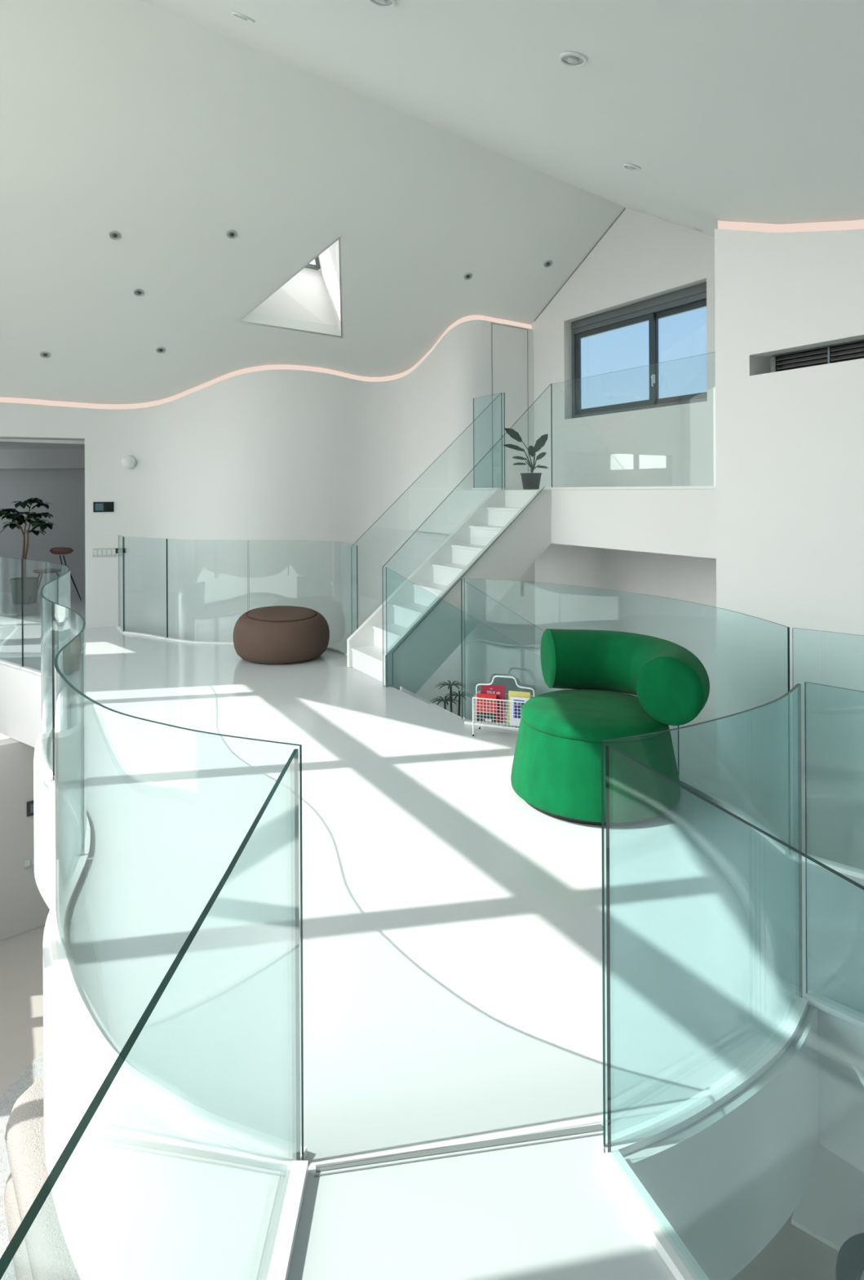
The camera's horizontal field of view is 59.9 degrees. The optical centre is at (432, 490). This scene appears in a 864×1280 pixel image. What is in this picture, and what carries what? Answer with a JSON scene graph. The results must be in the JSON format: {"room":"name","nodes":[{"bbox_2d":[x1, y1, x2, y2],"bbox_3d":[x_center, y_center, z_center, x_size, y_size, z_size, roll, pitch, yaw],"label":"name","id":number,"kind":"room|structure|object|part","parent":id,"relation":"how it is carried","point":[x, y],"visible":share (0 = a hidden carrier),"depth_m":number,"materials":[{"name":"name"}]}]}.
{"room":"loft landing","nodes":[
{"label":"loft landing","id":0,"kind":"room"},
{"bbox_2d":[0,737,49,940],"bbox_3d":[-4.673,3.426,7.003,7.329,1.890,0.200,0,0,-40],"label":"wall","id":1,"kind":"structure","parent":0,"point":[23,908],"depth_m":7.36,"materials":[{"name":"paint"}]},
{"bbox_2d":[23,857,34,868],"bbox_3d":[-3.993,3.684,7.420,0.087,0.085,0.015,0,0,-40],"label":"switch plate","id":2,"kind":"object","parent":1,"relation":"attached to","point":[28,862],"visible":0.34,"depth_m":7.41,"materials":[{"name":"white plastic"}]},
{"bbox_2d":[24,859,30,866],"bbox_3d":[-4.001,3.688,7.405,0.046,0.056,0.003,0,0,-40],"label":"switch","id":3,"kind":"object","parent":2,"relation":"attached to","point":[27,862],"depth_m":7.41,"materials":[{"name":"white plastic"}]},
{"bbox_2d":[26,800,33,816],"bbox_3d":[-3.932,3.156,7.473,0.200,0.144,0.014,0,0,-40],"label":"intercom","id":4,"kind":"object","parent":1,"relation":"attached to","point":[29,805],"visible":0.36,"depth_m":7.42,"materials":[{"name":"teal"}]},
{"bbox_2d":[0,469,84,592],"bbox_3d":[-8.497,0.542,13.120,11.000,2.500,0.200,0,0,0],"label":"wall","id":5,"kind":"structure","parent":0,"point":[64,489],"depth_m":13.02,"materials":[{"name":"grey paint"}]},
{"bbox_2d":[0,448,84,469],"bbox_3d":[-8.003,-0.510,12.650,8.000,0.320,0.700,0,0,0],"label":"ceiling","id":6,"kind":"structure","parent":5,"relation":"attached to","point":[10,459],"depth_m":12.30,"materials":[{"name":"grey paint"}]},
{"bbox_2d":[0,402,84,439],"bbox_3d":[-5.957,-1.229,9.034,3.204,1.138,0.176,0,0,-23],"label":"wall","id":7,"kind":"structure","parent":0,"point":[16,420],"depth_m":9.41,"materials":[{"name":"white paint"}]},
{"bbox_2d":[0,436,84,448],"bbox_3d":[-6.424,-0.698,10.975,4.360,0.040,4.050,0,0,0],"label":"ceiling","id":8,"kind":"structure","parent":0,"point":[3,445],"depth_m":11.34,"materials":[{"name":"grey paint"}]},
{"bbox_2d":[84,320,535,726],"bbox_3d":[-1.571,1.094,10.043,5.887,6.528,0.931,0,0,0],"label":"wall","id":9,"kind":"structure","parent":0,"point":[280,462],"depth_m":9.80,"materials":[{"name":"white paint"}]},
{"bbox_2d":[92,501,115,512],"bbox_3d":[-4.255,0.218,9.704,0.269,0.153,0.016,0,0,-22],"label":"intercom","id":10,"kind":"object","parent":9,"relation":"attached to","point":[97,506],"visible":1,"depth_m":9.70,"materials":[{"name":"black plastic"}]},
{"bbox_2d":[93,547,115,556],"bbox_3d":[-4.244,0.805,9.708,0.262,0.101,0.015,0,0,-22],"label":"switch plate","id":11,"kind":"object","parent":9,"relation":"attached to","point":[96,552],"visible":1,"depth_m":9.70,"materials":[{"name":"white plastic"}]},
{"bbox_2d":[93,549,97,555],"bbox_3d":[-4.346,0.806,9.661,0.042,0.073,0.003,0,0,-22],"label":"switch","id":12,"kind":"object","parent":11,"relation":"attached to","point":[95,551],"depth_m":9.66,"materials":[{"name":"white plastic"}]},
{"bbox_2d":[106,549,111,555],"bbox_3d":[-4.192,0.805,9.722,0.042,0.073,0.003,0,0,-22],"label":"switch","id":13,"kind":"object","parent":11,"relation":"attached to","point":[108,551],"depth_m":9.72,"materials":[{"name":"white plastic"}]},
{"bbox_2d":[115,548,124,553],"bbox_3d":[-4.069,0.790,9.772,0.123,0.060,0.014,0,0,-17],"label":"wall socket","id":14,"kind":"object","parent":9,"relation":"attached to","point":[116,549],"visible":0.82,"depth_m":9.76,"materials":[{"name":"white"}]},
{"bbox_2d":[121,454,137,469],"bbox_3d":[-3.957,-0.366,9.775,0.190,0.190,0.074,0,0,-14],"label":"smoke detector","id":15,"kind":"object","parent":9,"relation":"attached to","point":[128,461],"visible":1,"depth_m":9.75,"materials":[{"name":"white plastic"}]},
{"bbox_2d":[0,315,532,408],"bbox_3d":[-4.057,-1.677,9.337,10.867,1.431,1.020,0,0,-10],"label":"light","id":16,"kind":"object","parent":9,"relation":"attached to","point":[12,400],"visible":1,"depth_m":9.79,"materials":[{"name":"white plastic"}]},
{"bbox_2d":[491,323,528,488],"bbox_3d":[1.026,-1.082,9.810,0.571,2.154,0.011,0,0,-28],"label":"door","id":17,"kind":"structure","parent":9,"relation":"in","point":[509,344],"depth_m":9.80,"materials":[{"name":"white paint"}]},
{"bbox_2d":[0,733,839,1279],"bbox_3d":[-1.584,4.458,6.463,8.920,0.200,19.200,0,0,-30],"label":"floor","id":18,"kind":"structure","parent":0,"point":[793,1253],"depth_m":5.88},
{"bbox_2d":[0,1049,43,1279],"bbox_3d":[-1.077,4.347,5.942,3.800,0.014,4.200,0,0,10],"label":"rug","id":19,"kind":"object","parent":18,"relation":"on","point":[34,1070],"visible":0.02,"depth_m":5.17,"materials":[{"name":"white fabric"}]},
{"bbox_2d":[4,1075,80,1279],"bbox_3d":[-1.580,4.003,3.843,0.850,0.650,2.600,0,0,-37],"label":"sofa","id":20,"kind":"object","parent":19,"relation":"on","point":[43,1253],"visible":0.3,"depth_m":4.03,"materials":[{"name":"beige fabric"}]},
{"bbox_3d":[-1.579,4.138,3.843,0.850,0.380,2.500,0,0,-37],"label":"seat","id":21,"kind":"part","parent":20,"relation":"part of","materials":[{"name":"beige fabric"}]},
{"bbox_2d":[430,680,474,716],"bbox_3d":[0.236,3.281,8.601,0.547,2.133,0.375,0,0,0],"label":"potted plant","id":22,"kind":"object","parent":18,"relation":"on","point":[446,700],"visible":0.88,"depth_m":8.59,"materials":[{"name":"green plant"}]},
{"bbox_3d":[0.231,3.159,8.610,0.045,1.821,0.041,0,0,0],"label":"stem","id":23,"kind":"part","parent":22,"relation":"part of","materials":[{"name":"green plant"}]},
{"bbox_3d":[0.297,3.219,8.610,0.073,1.701,0.041,0,0,0],"label":"stem","id":24,"kind":"part","parent":22,"relation":"part of","materials":[{"name":"green plant"}]},
{"bbox_2d":[791,1145,863,1251],"bbox_3d":[2.360,3.968,3.588,1.040,0.739,0.567,0,0,40],"label":"dining table","id":25,"kind":"object","parent":18,"relation":"on","point":[830,1209],"visible":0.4,"depth_m":3.79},
{"bbox_2d":[835,1232,863,1279],"bbox_3d":[1.999,3.850,3.174,0.550,0.981,0.461,0,0,0],"label":"dining chair","id":26,"kind":"object","parent":18,"relation":"on","point":[850,1265],"visible":1,"depth_m":3.28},
{"bbox_2d":[0,592,863,1279],"bbox_3d":[-2.284,2.111,5.927,7.070,0.700,18.727,0,0,-31],"label":"floor","id":27,"kind":"structure","parent":0,"point":[453,977],"depth_m":2.64,"materials":[{"name":"white tile"}]},
{"bbox_2d":[0,556,22,668],"bbox_3d":[-4.284,1.227,7.593,0.541,1.086,0.047,0,0,37],"label":"glass panel","id":28,"kind":"object","parent":27,"relation":"on","point":[2,661],"visible":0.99,"depth_m":7.46,"materials":[{"name":"teal"}]},
{"bbox_2d":[0,497,55,604],"bbox_3d":[-6.584,0.951,11.809,1.255,1.661,0.688,0,0,0],"label":"potted tree","id":29,"kind":"object","parent":27,"relation":"on","point":[30,584],"visible":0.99,"depth_m":11.76,"materials":[{"name":"green plant"}]},
{"bbox_3d":[-6.429,1.587,11.820,0.410,0.389,0.410,0,0,0],"label":"planter","id":30,"kind":"part","parent":29,"relation":"part of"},
{"bbox_2d":[20,559,73,715],"bbox_3d":[-3.373,1.223,6.656,0.271,1.086,2.060,0,0,-35],"label":"glass panel","id":31,"kind":"object","parent":27,"relation":"on","point":[68,691],"visible":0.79,"depth_m":6.22,"materials":[{"name":"teal"}]},
{"bbox_2d":[38,578,57,783],"bbox_3d":[-2.612,1.219,5.106,0.126,1.086,1.384,0,0,-26],"label":"glass panel","id":32,"kind":"object","parent":27,"relation":"on","point":[46,732],"visible":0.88,"depth_m":4.75,"materials":[{"name":"teal"}]},
{"bbox_2d":[27,546,81,604],"bbox_3d":[-6.218,1.349,12.247,0.769,0.864,0.965,0,0,-32],"label":"dining chair","id":33,"kind":"object","parent":27,"relation":"on","point":[60,550],"visible":0.98,"depth_m":11.99,"materials":[{"name":"brown leather"}]},
{"bbox_3d":[-6.459,1.554,12.318,0.292,0.450,0.028,0,0,41],"label":"leg","id":34,"kind":"part","parent":33,"relation":"part of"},
{"bbox_3d":[-6.155,1.294,11.979,0.418,0.048,0.410,0,0,0],"label":"seat","id":35,"kind":"part","parent":33,"relation":"part of","materials":[{"name":"brown leather"}]},
{"bbox_3d":[-6.152,1.552,12.467,0.028,0.458,0.704,0,0,-12],"label":"leg","id":36,"kind":"part","parent":33,"relation":"part of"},
{"bbox_3d":[-5.950,0.972,12.009,0.380,0.112,0.080,0,0,0],"label":"backrest","id":37,"kind":"part","parent":33,"relation":"part of","materials":[{"name":"brown wood"}]},
{"bbox_3d":[-5.758,1.495,12.041,0.241,0.558,0.028,0,0,-6],"label":"leg","id":38,"kind":"part","parent":33,"relation":"part of","materials":[{"name":"black metal"}]},
{"bbox_2d":[49,602,90,856],"bbox_3d":[-1.943,1.216,4.051,0.105,1.086,1.109,0,0,-33],"label":"glass panel","id":39,"kind":"object","parent":27,"relation":"on","point":[75,805],"visible":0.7,"depth_m":3.99,"materials":[{"name":"teal"}]},
{"bbox_2d":[116,535,124,632],"bbox_3d":[-3.927,1.174,9.455,0.045,1.189,0.383,0,0,-31],"label":"glass panel","id":40,"kind":"object","parent":27,"relation":"on","point":[119,628],"visible":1,"depth_m":9.47,"materials":[{"name":"teal"}]},
{"bbox_2d":[123,537,167,639],"bbox_3d":[-3.468,1.172,9.076,0.785,1.189,0.069,0,0,31],"label":"glass panel","id":41,"kind":"object","parent":27,"relation":"on","point":[124,632],"visible":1,"depth_m":9.07,"materials":[{"name":"teal"}]},
{"bbox_2d":[0,748,308,1279],"bbox_3d":[-0.360,1.208,0.863,0.054,1.086,2.125,0,0,1],"label":"glass panel","id":42,"kind":"object","parent":27,"relation":"on","point":[277,1264],"visible":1,"depth_m":1.66,"materials":[{"name":"teal"}]},
{"bbox_2d":[50,631,306,1165],"bbox_3d":[-1.119,1.212,2.659,0.346,1.086,2.105,0,0,-39],"label":"glass panel","id":43,"kind":"object","parent":27,"relation":"on","point":[211,1125],"visible":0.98,"depth_m":2.35,"materials":[{"name":"teal"}]},
{"bbox_2d":[165,538,248,644],"bbox_3d":[-2.630,1.168,8.659,1.082,1.189,0.139,0,0,17],"label":"glass panel","id":44,"kind":"object","parent":27,"relation":"on","point":[167,637],"visible":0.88,"depth_m":8.64,"materials":[{"name":"teal"}]},
{"bbox_2d":[233,605,329,663],"bbox_3d":[-1.586,1.511,7.908,1.000,0.492,0.950,0,0,0],"label":"pouf","id":45,"kind":"object","parent":27,"relation":"on","point":[273,634],"visible":1,"depth_m":7.56,"materials":[{"name":"brown fabric"}]},
{"bbox_2d":[247,605,315,620],"bbox_3d":[-1.587,1.302,7.908,0.706,0.075,0.671,0,0,0],"label":"cushion","id":46,"kind":"object","parent":45,"relation":"on","point":[273,612],"depth_m":7.83,"materials":[{"name":"brown fabric"}]},
{"bbox_2d":[313,540,358,655],"bbox_3d":[-1.338,1.161,8.220,1.638,1.189,0.346,0,0,35],"label":"glass panel","id":47,"kind":"object","parent":27,"relation":"on","point":[338,650],"visible":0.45,"depth_m":7.64,"materials":[{"name":"teal"}]},
{"bbox_2d":[400,686,468,719],"bbox_3d":[1.035,2.795,6.822,2.410,2.100,1.095,0,0,-30],"label":"trim","id":48,"kind":"structure","parent":27,"relation":"attached to","point":[402,689],"depth_m":6.69,"materials":[{"name":"white paint"}]},
{"bbox_2d":[386,567,539,668],"bbox_3d":[0.654,1.917,7.248,2.435,2.480,0.014,0,0,-30],"label":"glass panel","id":49,"kind":"object","parent":48,"relation":"attached to","point":[386,567],"visible":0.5,"depth_m":6.64,"materials":[{"name":"teal"}]},
{"bbox_2d":[461,578,679,775],"bbox_3d":[1.248,1.914,6.304,2.350,2.480,0.014,0,0,-30],"label":"glass panel","id":50,"kind":"object","parent":48,"relation":"attached to","point":[461,579],"visible":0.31,"depth_m":5.72,"materials":[{"name":"teal"}]},
{"bbox_2d":[346,489,551,693],"bbox_3d":[0.194,0.989,7.557,1.915,1.980,0.856,0,0,-30],"label":"staircase","id":51,"kind":"structure","parent":27,"relation":"on","point":[438,635],"depth_m":7.39,"materials":[{"name":"white paint"}]},
{"bbox_2d":[351,392,502,634],"bbox_3d":[-0.009,0.329,7.938,1.840,2.837,0.014,0,0,-30],"label":"glass panel","id":52,"kind":"object","parent":51,"relation":"attached to","point":[501,393],"visible":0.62,"depth_m":8.07,"materials":[{"name":"teal"}]},
{"bbox_2d":[382,383,552,686],"bbox_3d":[0.392,0.332,7.159,1.925,2.827,0.014,0,0,-30],"label":"glass panel","id":53,"kind":"object","parent":51,"relation":"attached to","point":[551,384],"visible":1,"depth_m":7.07,"materials":[{"name":"teal"}]},
{"bbox_2d":[314,1124,603,1177],"bbox_3d":[0.083,1.748,1.987,0.781,0.003,0.031,0,0,-9],"label":"trim","id":54,"kind":"structure","parent":27,"relation":"on","point":[531,1137],"depth_m":1.99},
{"bbox_2d":[472,675,536,736],"bbox_3d":[0.519,1.537,5.342,0.432,0.420,0.182,0,0,19],"label":"magazine rack","id":55,"kind":"object","parent":27,"relation":"on","point":[476,698],"visible":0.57,"depth_m":5.30,"materials":[{"name":"white metal"}]},
{"bbox_3d":[0.293,1.607,5.330,0.010,0.260,0.010,0,0,23],"label":"leg","id":56,"kind":"part","parent":55,"relation":"part of","materials":[{"name":"white metal"}]},
{"bbox_2d":[476,693,497,724],"bbox_3d":[0.390,1.559,5.354,0.141,0.200,0.032,0,0,19],"label":"magazine","id":57,"kind":"object","parent":55,"relation":"in","point":[479,695],"visible":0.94,"depth_m":5.35,"materials":[{"name":"red paper"}]},
{"bbox_2d":[476,711,496,723],"bbox_3d":[0.386,1.623,5.343,0.133,0.068,0.052,0,0,0],"label":"print","id":58,"kind":"object","parent":57,"relation":"attached to","point":[492,713],"depth_m":5.34},
{"bbox_2d":[480,684,505,722],"bbox_3d":[0.435,1.531,5.384,0.176,0.255,0.041,0,0,19],"label":"magazine","id":59,"kind":"object","parent":55,"relation":"in","point":[500,691],"visible":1,"depth_m":5.37,"materials":[{"name":"red paper"}]},
{"bbox_3d":[0.521,1.452,5.350,0.431,0.250,0.011,0,0,19],"label":"handle","id":60,"kind":"part","parent":55,"relation":"part of","materials":[{"name":"white metal"}]},
{"bbox_2d":[508,690,530,723],"bbox_3d":[0.619,1.545,5.319,0.156,0.225,0.034,0,0,19],"label":"magazine","id":61,"kind":"object","parent":55,"relation":"in","point":[511,693],"visible":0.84,"depth_m":5.33,"materials":[{"name":"yellow paper"}]},
{"bbox_2d":[510,696,530,725],"bbox_3d":[0.623,1.560,5.274,0.146,0.195,0.029,0,0,19],"label":"magazine","id":62,"kind":"object","parent":55,"relation":"in","point":[516,699],"visible":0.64,"depth_m":5.28,"materials":[{"name":"white paper"}]},
{"bbox_2d":[513,699,524,718],"bbox_3d":[0.612,1.542,5.274,0.078,0.124,0.038,0,0,0],"label":"print","id":63,"kind":"object","parent":62,"relation":"attached to","point":[514,703],"depth_m":5.28},
{"bbox_2d":[511,628,710,826],"bbox_3d":[1.009,1.311,4.401,1.122,0.866,1.097,0,0,-6],"label":"armchair","id":64,"kind":"object","parent":27,"relation":"on","point":[557,768],"visible":0.99,"depth_m":4.03,"materials":[{"name":"green fabric"}]},
{"bbox_3d":[0.931,1.271,4.320,0.832,0.090,0.832,0,0,0],"label":"seat","id":65,"kind":"part","parent":64,"relation":"part of","materials":[{"name":"green fabric"}]},
{"bbox_3d":[1.198,1.075,4.531,0.647,0.393,1.204,0,0,-39],"label":"backrest","id":66,"kind":"part","parent":64,"relation":"part of","materials":[{"name":"green fabric"}]},
{"bbox_2d":[464,577,794,854],"bbox_3d":[1.127,1.200,4.705,0.410,1.086,2.533,0,0,-36],"label":"glass panel","id":67,"kind":"object","parent":27,"relation":"on","point":[711,796],"visible":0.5,"depth_m":3.96,"materials":[{"name":"teal"}]},
{"bbox_2d":[600,683,808,1155],"bbox_3d":[0.873,1.202,2.229,0.994,1.086,0.116,0,0,-36],"label":"glass panel","id":68,"kind":"object","parent":27,"relation":"on","point":[648,1132],"visible":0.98,"depth_m":2.14,"materials":[{"name":"teal"}]},
{"bbox_2d":[601,744,863,1279],"bbox_3d":[0.757,1.202,1.137,0.050,1.086,1.722,0,0,-20],"label":"glass panel","id":69,"kind":"object","parent":27,"relation":"on","point":[683,1265],"visible":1,"depth_m":1.80,"materials":[{"name":"teal"}]},
{"bbox_2d":[793,627,863,879],"bbox_3d":[2.359,1.194,3.001,1.700,1.086,0.045,0,0,41],"label":"glass panel","id":70,"kind":"object","parent":27,"relation":"on","point":[838,867],"visible":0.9,"depth_m":3.45,"materials":[{"name":"teal"}]},
{"bbox_2d":[804,681,863,1029],"bbox_3d":[1.847,1.197,1.999,1.600,1.086,0.045,0,0,45],"label":"glass panel","id":71,"kind":"object","parent":27,"relation":"on","point":[833,1007],"visible":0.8,"depth_m":2.52,"materials":[{"name":"teal"}]},
{"bbox_2d":[0,0,863,444],"bbox_3d":[-0.522,-2.812,4.430,8.851,4.546,15.019,0,0,-30],"label":"ceiling","id":72,"kind":"structure","parent":0,"point":[169,133],"depth_m":6.64,"materials":[{"name":"paint"}]},
{"bbox_2d":[39,351,50,358],"bbox_3d":[-4.536,-1.584,8.781,0.114,0.063,0.104,0,0,0],"label":"recessed light","id":73,"kind":"object","parent":72,"relation":"in","point":[42,354],"visible":1,"depth_m":8.77,"materials":[{"name":"grey metal"}]},
{"bbox_2d":[108,231,120,239],"bbox_3d":[-3.183,-2.552,7.515,0.114,0.063,0.104,0,0,0],"label":"recessed light","id":74,"kind":"object","parent":72,"relation":"in","point":[114,234],"visible":1,"depth_m":7.51,"materials":[{"name":"grey metal"}]},
{"bbox_2d":[133,288,144,296],"bbox_3d":[-3.221,-2.167,8.226,0.114,0.063,0.104,0,0,0],"label":"recessed light","id":75,"kind":"object","parent":72,"relation":"in","point":[138,291],"visible":1,"depth_m":8.22,"materials":[{"name":"grey metal"}]},
{"bbox_2d":[155,346,165,353],"bbox_3d":[-3.290,-1.695,9.089,0.114,0.063,0.104,0,0,0],"label":"recessed light","id":76,"kind":"object","parent":72,"relation":"in","point":[161,349],"visible":1,"depth_m":9.08,"materials":[{"name":"grey metal"}]},
{"bbox_2d":[226,229,237,239],"bbox_3d":[-2.080,-2.654,7.781,0.114,0.063,0.104,0,0,0],"label":"recessed light","id":77,"kind":"object","parent":72,"relation":"in","point":[232,234],"visible":1,"depth_m":7.78,"materials":[{"name":"grey metal"}]},
{"bbox_2d":[231,11,254,22],"bbox_3d":[-0.983,-2.457,3.893,0.117,0.066,0.116,0,0,0],"label":"recessed light","id":78,"kind":"object","parent":72,"relation":"in","point":[237,15],"visible":1,"depth_m":3.87,"materials":[{"name":"white plastic"}]},
{"bbox_2d":[238,236,342,337],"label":"skylight","id":79,"kind":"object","parent":72,"relation":"attached to","point":[313,295],"depth_m":9.26,"materials":[{"name":"white paint"}]},
{"bbox_3d":[-1.870,-3.133,8.847,0.908,0.716,1.242,0,0,0],"label":"frame","id":80,"kind":"part","parent":79,"relation":"part of","materials":[{"name":"grey metal"}]},
{"bbox_2d":[368,0,396,8],"bbox_3d":[-0.205,-1.982,3.028,0.121,0.041,0.122,0,0,0],"label":"recessed light","id":81,"kind":"object","parent":72,"relation":"in","point":[392,3],"visible":1,"depth_m":3.05,"materials":[{"name":"white plastic"}]},
{"bbox_2d":[463,272,472,279],"bbox_3d":[0.433,-2.564,8.997,0.114,0.063,0.104,0,0,0],"label":"recessed light","id":82,"kind":"object","parent":72,"relation":"in","point":[468,275],"visible":1,"depth_m":8.99,"materials":[{"name":"grey metal"}]},
{"bbox_2d":[543,259,553,267],"bbox_3d":[1.407,-2.739,9.071,0.114,0.063,0.104,0,0,0],"label":"recessed light","id":83,"kind":"object","parent":72,"relation":"in","point":[548,263],"visible":1,"depth_m":9.07,"materials":[{"name":"grey metal"}]},
{"bbox_2d":[559,51,587,67],"bbox_3d":[0.601,-1.831,3.188,0.122,0.036,0.123,0,0,0],"label":"recessed light","id":84,"kind":"object","parent":72,"relation":"in","point":[573,58],"visible":1,"depth_m":3.18,"materials":[{"name":"white plastic"}]},
{"bbox_2d":[622,164,640,171],"bbox_3d":[1.200,-1.936,4.496,0.106,0.046,0.106,0,0,0],"label":"recessed light","id":85,"kind":"object","parent":72,"relation":"in","point":[629,166],"visible":1,"depth_m":4.48,"materials":[{"name":"white plastic"}]},
{"bbox_2d":[408,488,716,558],"bbox_3d":[1.353,0.270,8.719,1.300,0.546,6.950,0,0,-30],"label":"floor","id":86,"kind":"structure","parent":0,"point":[676,522],"depth_m":6.89,"materials":[{"name":"white paint"}]},
{"bbox_2d":[472,392,506,489],"bbox_3d":[0.657,-0.549,8.677,0.045,1.089,0.630,0,0,-30],"label":"glass panel","id":87,"kind":"object","parent":86,"relation":"on","point":[504,488],"visible":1,"depth_m":8.59,"materials":[{"name":"teal"}]},
{"bbox_2d":[503,427,548,489],"bbox_3d":[1.044,-0.352,8.311,0.521,0.692,0.258,0,0,0],"label":"potted plant","id":88,"kind":"object","parent":86,"relation":"on","point":[531,480],"visible":1,"depth_m":8.28,"materials":[{"name":"green plant"}]},
{"bbox_3d":[1.058,-0.365,8.318,0.132,0.392,0.050,0,0,0],"label":"stem","id":89,"kind":"part","parent":88,"relation":"part of","materials":[{"name":"green plant"}]},
{"bbox_3d":[1.060,-0.315,8.285,0.116,0.290,0.044,0,0,0],"label":"stem","id":90,"kind":"part","parent":88,"relation":"part of","materials":[{"name":"green plant"}]},
{"bbox_3d":[1.098,-0.097,8.300,0.236,0.181,0.236,0,0,0],"label":"pot","id":91,"kind":"part","parent":88,"relation":"part of","materials":[{"name":"grey ceramic"}]},
{"bbox_3d":[1.119,-0.324,8.300,0.059,0.310,0.014,0,0,0],"label":"stem","id":92,"kind":"part","parent":88,"relation":"part of","materials":[{"name":"green plant"}]},
{"bbox_2d":[551,351,716,488],"bbox_3d":[1.835,-0.550,6.638,0.045,1.079,2.420,0,0,-30],"label":"glass panel","id":93,"kind":"object","parent":86,"relation":"on","point":[689,486],"visible":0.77,"depth_m":6.58,"materials":[{"name":"teal"}]},
{"bbox_2d":[531,208,717,795],"bbox_3d":[2.334,0.539,8.563,0.240,7.599,9.500,0,0,-30],"label":"wall","id":94,"kind":"structure","parent":0,"point":[642,256],"depth_m":8.43,"materials":[{"name":"white paint"}]},
{"bbox_2d":[534,208,626,321],"bbox_3d":[1.780,-2.722,9.246,0.006,0.957,1.685,0,0,-30],"label":"trim","id":95,"kind":"structure","parent":94,"relation":"attached to","point":[625,208],"depth_m":9.15,"materials":[{"name":"white paint"}]},
{"bbox_2d":[571,282,707,418],"bbox_3d":[2.346,-1.515,8.575,0.148,1.235,2.197,0,0,-30],"label":"window","id":96,"kind":"structure","parent":94,"relation":"in","point":[692,298],"depth_m":8.42,"materials":[{"name":"grey metal"}]},
{"bbox_3d":[2.156,-1.459,8.914,0.035,1.021,1.303,0,0,-30],"label":"sash frame","id":97,"kind":"part","parent":96,"relation":"part of","materials":[{"name":"grey metal"}]},
{"bbox_3d":[2.450,-1.216,8.315,0.036,0.140,0.076,0,0,38],"label":"handle","id":98,"kind":"part","parent":96,"relation":"part of","materials":[{"name":"metal"}]},
{"bbox_3d":[2.696,-1.462,8.059,0.035,1.021,0.838,0,0,-30],"label":"sash frame","id":99,"kind":"part","parent":96,"relation":"part of","materials":[{"name":"grey metal"}]},
{"bbox_2d":[770,357,774,373],"bbox_3d":[3.824,-0.849,2.618,0.020,0.180,5.926,0,0,-30],"label":"wall","id":100,"kind":"structure","parent":0,"point":[772,362],"depth_m":5.16,"materials":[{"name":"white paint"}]},
{"bbox_2d":[772,339,863,372],"bbox_3d":[3.792,-0.848,2.559,0.075,0.139,5.836,0,0,-30],"label":"air vent","id":101,"kind":"object","parent":100,"relation":"in","point":[852,350],"visible":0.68,"depth_m":4.80,"materials":[{"name":"grey metal"}]},
{"bbox_2d":[715,228,863,1151],"bbox_3d":[3.807,1.237,2.417,0.220,6.188,6.786,0,0,-30],"label":"wall","id":102,"kind":"structure","parent":0,"point":[790,443],"depth_m":4.79,"materials":[{"name":"white paint"}]},
{"bbox_2d":[718,219,863,232],"bbox_3d":[3.734,-1.265,2.382,0.010,1.309,6.786,0,0,-30],"label":"light","id":103,"kind":"object","parent":102,"relation":"attached to","point":[859,224],"visible":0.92,"depth_m":4.82,"materials":[{"name":"white plastic"}]}
]}

